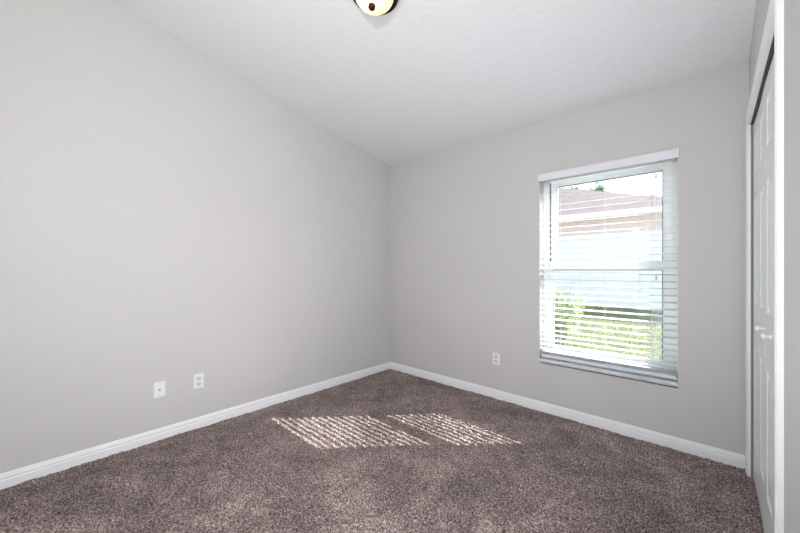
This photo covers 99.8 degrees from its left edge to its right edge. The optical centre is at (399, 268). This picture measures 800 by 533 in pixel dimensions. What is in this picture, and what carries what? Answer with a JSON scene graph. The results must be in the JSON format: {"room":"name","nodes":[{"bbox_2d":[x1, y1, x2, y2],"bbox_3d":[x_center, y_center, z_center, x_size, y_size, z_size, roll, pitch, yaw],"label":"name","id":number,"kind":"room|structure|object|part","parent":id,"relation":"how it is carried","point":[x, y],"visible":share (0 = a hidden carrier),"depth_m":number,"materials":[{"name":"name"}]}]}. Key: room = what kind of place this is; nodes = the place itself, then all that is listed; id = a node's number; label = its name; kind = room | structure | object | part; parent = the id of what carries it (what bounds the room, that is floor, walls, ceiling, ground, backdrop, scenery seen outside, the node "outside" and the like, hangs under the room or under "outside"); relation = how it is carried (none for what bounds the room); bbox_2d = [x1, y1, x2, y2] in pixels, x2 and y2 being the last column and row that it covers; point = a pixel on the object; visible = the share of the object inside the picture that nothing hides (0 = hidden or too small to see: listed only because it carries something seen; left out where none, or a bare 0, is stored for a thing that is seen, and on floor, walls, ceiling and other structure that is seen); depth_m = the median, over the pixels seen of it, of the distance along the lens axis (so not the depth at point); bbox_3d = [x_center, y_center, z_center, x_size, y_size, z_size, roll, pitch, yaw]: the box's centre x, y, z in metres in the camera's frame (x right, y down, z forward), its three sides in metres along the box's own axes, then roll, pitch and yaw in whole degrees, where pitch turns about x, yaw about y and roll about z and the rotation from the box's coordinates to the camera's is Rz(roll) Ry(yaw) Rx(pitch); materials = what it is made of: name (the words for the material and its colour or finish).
{"room":"empty bedroom","nodes":[
{"label":"empty bedroom","id":0,"kind":"room"},
{"bbox_2d":[0,0,390,473],"bbox_3d":[-1.305,-0.312,2.890,0.190,3.153,3.290,0,0,43],"label":"wall","id":1,"kind":"structure","parent":0,"point":[165,216],"depth_m":2.34,"materials":[{"name":"beige paint"}]},
{"bbox_2d":[153,381,164,398],"bbox_3d":[-1.673,0.842,2.344,0.016,0.108,0.070,0,0,43],"label":"outlet","id":2,"kind":"object","parent":1,"relation":"attached to","point":[158,387],"visible":1,"depth_m":2.34,"materials":[{"name":"white plastic"}]},
{"bbox_2d":[0,362,390,489],"bbox_3d":[-1.229,1.163,2.820,0.015,0.103,3.290,0,0,43],"label":"baseboard","id":3,"kind":"structure","parent":1,"relation":"attached to","point":[8,479],"depth_m":2.34,"materials":[{"name":"white paint"}]},
{"bbox_2d":[193,373,203,388],"bbox_3d":[-1.510,0.842,2.525,0.007,0.108,0.070,0,0,43],"label":"wall outlet","id":4,"kind":"object","parent":1,"relation":"attached to","point":[198,379],"visible":1,"depth_m":2.52,"materials":[{"name":"white plastic"}]},
{"bbox_2d":[0,369,763,532],"bbox_3d":[-0.061,1.191,1.731,3.372,0.025,3.312,0,0,43],"label":"floor","id":5,"kind":"structure","parent":0,"point":[390,450],"depth_m":1.90,"materials":[{"name":"brown carpet"}]},
{"bbox_2d":[110,0,755,165],"bbox_3d":[0.132,-1.607,1.586,4.070,0.828,3.580,0,0,43],"label":"ceiling","id":6,"kind":"structure","parent":0,"point":[420,78],"depth_m":2.23,"materials":[{"name":"white paint"}]},
{"bbox_2d":[353,0,397,15],"bbox_3d":[-0.141,-1.482,1.840,0.274,0.152,0.270,0,0,32],"label":"ceiling light","id":7,"kind":"object","parent":6,"relation":"attached to","point":[372,7],"visible":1,"depth_m":1.85,"materials":[{"name":"beige glass"}]},
{"bbox_2d":[391,62,748,454],"bbox_3d":[1.294,0.134,2.833,4.070,2.760,0.170,0,0,43],"label":"wall","id":8,"kind":"structure","parent":0,"point":[467,258],"depth_m":2.74,"materials":[{"name":"beige paint"}]},
{"bbox_2d":[493,353,499,365],"bbox_3d":[0.883,0.829,3.095,0.070,0.108,0.007,0,0,43],"label":"wall outlet","id":9,"kind":"object","parent":8,"relation":"attached to","point":[496,356],"visible":1,"depth_m":3.09,"materials":[{"name":"white plastic"}]},
{"bbox_2d":[391,362,744,468],"bbox_3d":[0.977,1.163,3.002,2.970,0.103,0.015,0,0,43],"label":"baseboard","id":10,"kind":"structure","parent":8,"relation":"attached to","point":[726,457],"depth_m":2.53,"materials":[{"name":"white paint"}]},
{"bbox_2d":[539,158,677,386],"bbox_3d":[1.551,0.001,2.576,0.899,1.554,0.187,0,0,43],"label":"window","id":11,"kind":"structure","parent":8,"relation":"in","point":[666,381],"depth_m":2.45,"materials":[{"name":"white plastic"}]},
{"bbox_2d":[538,148,678,379],"bbox_3d":[1.516,-0.028,2.538,0.911,1.526,0.083,0,0,43],"label":"window blind","id":12,"kind":"object","parent":11,"relation":"attached to","point":[671,154],"visible":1,"depth_m":2.47,"materials":[{"name":"white plastic"}]},
{"bbox_3d":[1.528,-0.006,2.546,0.610,1.470,0.053,0,0,43],"label":"ladder cord","id":13,"kind":"part","parent":12,"relation":"part of","materials":[{"name":"white fabric"}]},
{"bbox_3d":[1.525,0.723,2.548,0.883,0.024,0.052,0,0,43],"label":"rail","id":14,"kind":"part","parent":12,"relation":"part of","materials":[{"name":"white plastic"}]},
{"bbox_3d":[1.747,-0.347,2.294,0.003,0.782,0.002,0,0,43],"label":"pull cord","id":15,"kind":"part","parent":12,"relation":"part of","materials":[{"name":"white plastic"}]},
{"bbox_3d":[1.527,0.763,2.550,0.899,0.030,0.117,0,0,43],"label":"sill","id":16,"kind":"part","parent":11,"relation":"part of","materials":[{"name":"stone"}]},
{"bbox_3d":[1.585,0.338,2.609,0.815,0.772,0.024,0,0,43],"label":"sash","id":17,"kind":"part","parent":11,"relation":"part of","materials":[{"name":"white plastic"}]},
{"bbox_3d":[1.604,-0.370,2.630,0.815,0.739,0.024,0,0,43],"label":"sash","id":18,"kind":"part","parent":11,"relation":"part of","materials":[{"name":"white plastic"}]},
{"bbox_2d":[749,0,799,532],"bbox_3d":[0.989,-0.312,0.753,0.115,3.153,3.290,0,0,43],"label":"wall","id":19,"kind":"structure","parent":0,"point":[791,7],"depth_m":0.91,"materials":[{"name":"beige paint"}]},
{"bbox_2d":[750,125,750,477],"bbox_3d":[1.638,0.201,1.447,0.120,2.047,1.192,0,0,43],"label":"trim","id":20,"kind":"structure","parent":19,"relation":"attached to","point":[750,125],"depth_m":1.92,"materials":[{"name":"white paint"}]},
{"bbox_2d":[751,125,753,478],"bbox_3d":[2.011,0.196,1.903,0.038,2.024,0.002,0,0,43],"label":"trim","id":21,"kind":"structure","parent":19,"relation":"attached to","point":[751,125],"depth_m":1.91,"materials":[{"name":"white paint"}]},
{"bbox_2d":[753,85,764,532],"bbox_3d":[1.809,0.184,1.684,0.583,1.990,0.061,0,0,-45],"label":"door","id":22,"kind":"structure","parent":19,"relation":"in","point":[759,124],"depth_m":1.68,"materials":[{"name":"white paint"}]},
{"bbox_3d":[1.612,0.267,1.511,0.032,0.026,0.026,0,0,43],"label":"knob","id":23,"kind":"part","parent":22,"relation":"part of","materials":[{"name":"white metal"}]},
{"bbox_2d":[751,36,773,124],"bbox_3d":[1.616,-0.821,1.468,0.055,0.005,1.178,0,0,43],"label":"trim","id":24,"kind":"structure","parent":19,"relation":"attached to","point":[771,52],"depth_m":1.46,"materials":[{"name":"grey metal"}]},
{"bbox_2d":[745,0,783,532],"bbox_3d":[1.588,0.168,1.493,0.018,2.112,1.322,0,0,43],"label":"trim","id":25,"kind":"structure","parent":19,"relation":"attached to","point":[774,24],"depth_m":1.01,"materials":[{"name":"white paint"}]},
{"bbox_2d":[760,55,773,532],"bbox_3d":[1.406,0.184,1.260,0.070,1.990,0.582,0,0,43],"label":"door","id":26,"kind":"structure","parent":19,"relation":"in","point":[768,335],"depth_m":1.37,"materials":[{"name":"white paint"}]},
{"bbox_3d":[1.444,0.267,1.329,0.032,0.026,0.026,0,0,43],"label":"knob","id":27,"kind":"part","parent":26,"relation":"part of","materials":[{"name":"white metal"}]},
{"label":"outside","id":28,"kind":"structure","parent":0,"visible":0},
{"bbox_2d":[554,303,661,359],"bbox_3d":[10.909,1.159,14.493,30.000,0.374,30.000,0,0,43],"label":"ground","id":29,"kind":"structure","parent":28,"point":[590,306],"depth_m":5.99,"materials":[{"name":"green plant"}]},
{"bbox_2d":[554,283,588,344],"bbox_3d":[2.548,0.720,5.338,0.881,1.024,1.029,0,0,43],"label":"shrub","id":30,"kind":"object","parent":29,"relation":"on","point":[561,305],"visible":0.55,"depth_m":5.16,"materials":[{"name":"green plant"}]},
{"bbox_2d":[570,181,613,191],"bbox_3d":[14.856,-3.069,27.269,3.584,8.373,4.225,0,0,16],"label":"tree","id":31,"kind":"object","parent":29,"relation":"on","point":[602,188],"visible":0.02,"depth_m":25.98,"materials":[{"name":"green plant"}]},
{"bbox_2d":[554,229,661,309],"bbox_3d":[4.918,0.059,9.086,16.960,2.050,0.160,0,0,43],"label":"vinyl fence","id":32,"kind":"object","parent":29,"relation":"on","point":[601,239],"visible":0.09,"depth_m":8.60,"materials":[{"name":"white plastic"}]},
{"bbox_3d":[4.918,0.019,9.086,2.270,1.850,0.070,0,0,43],"label":"fence panel","id":33,"kind":"part","parent":32,"relation":"part of","materials":[{"name":"white plastic"}]},
{"bbox_3d":[5.795,0.094,8.268,0.130,1.980,0.130,0,0,43],"label":"post","id":34,"kind":"part","parent":32,"relation":"part of","materials":[{"name":"white plastic"}]},
{"bbox_3d":[6.673,0.019,7.450,2.270,1.850,0.070,0,0,43],"label":"fence panel","id":35,"kind":"part","parent":32,"relation":"part of","materials":[{"name":"white plastic"}]},
{"bbox_2d":[559,188,661,236],"bbox_3d":[7.371,-1.759,20.605,17.730,5.746,13.440,0,0,43],"label":"house","id":36,"kind":"structure","parent":29,"relation":"on","point":[575,193],"depth_m":12.45,"materials":[{"name":"beige paint"}]}
]}

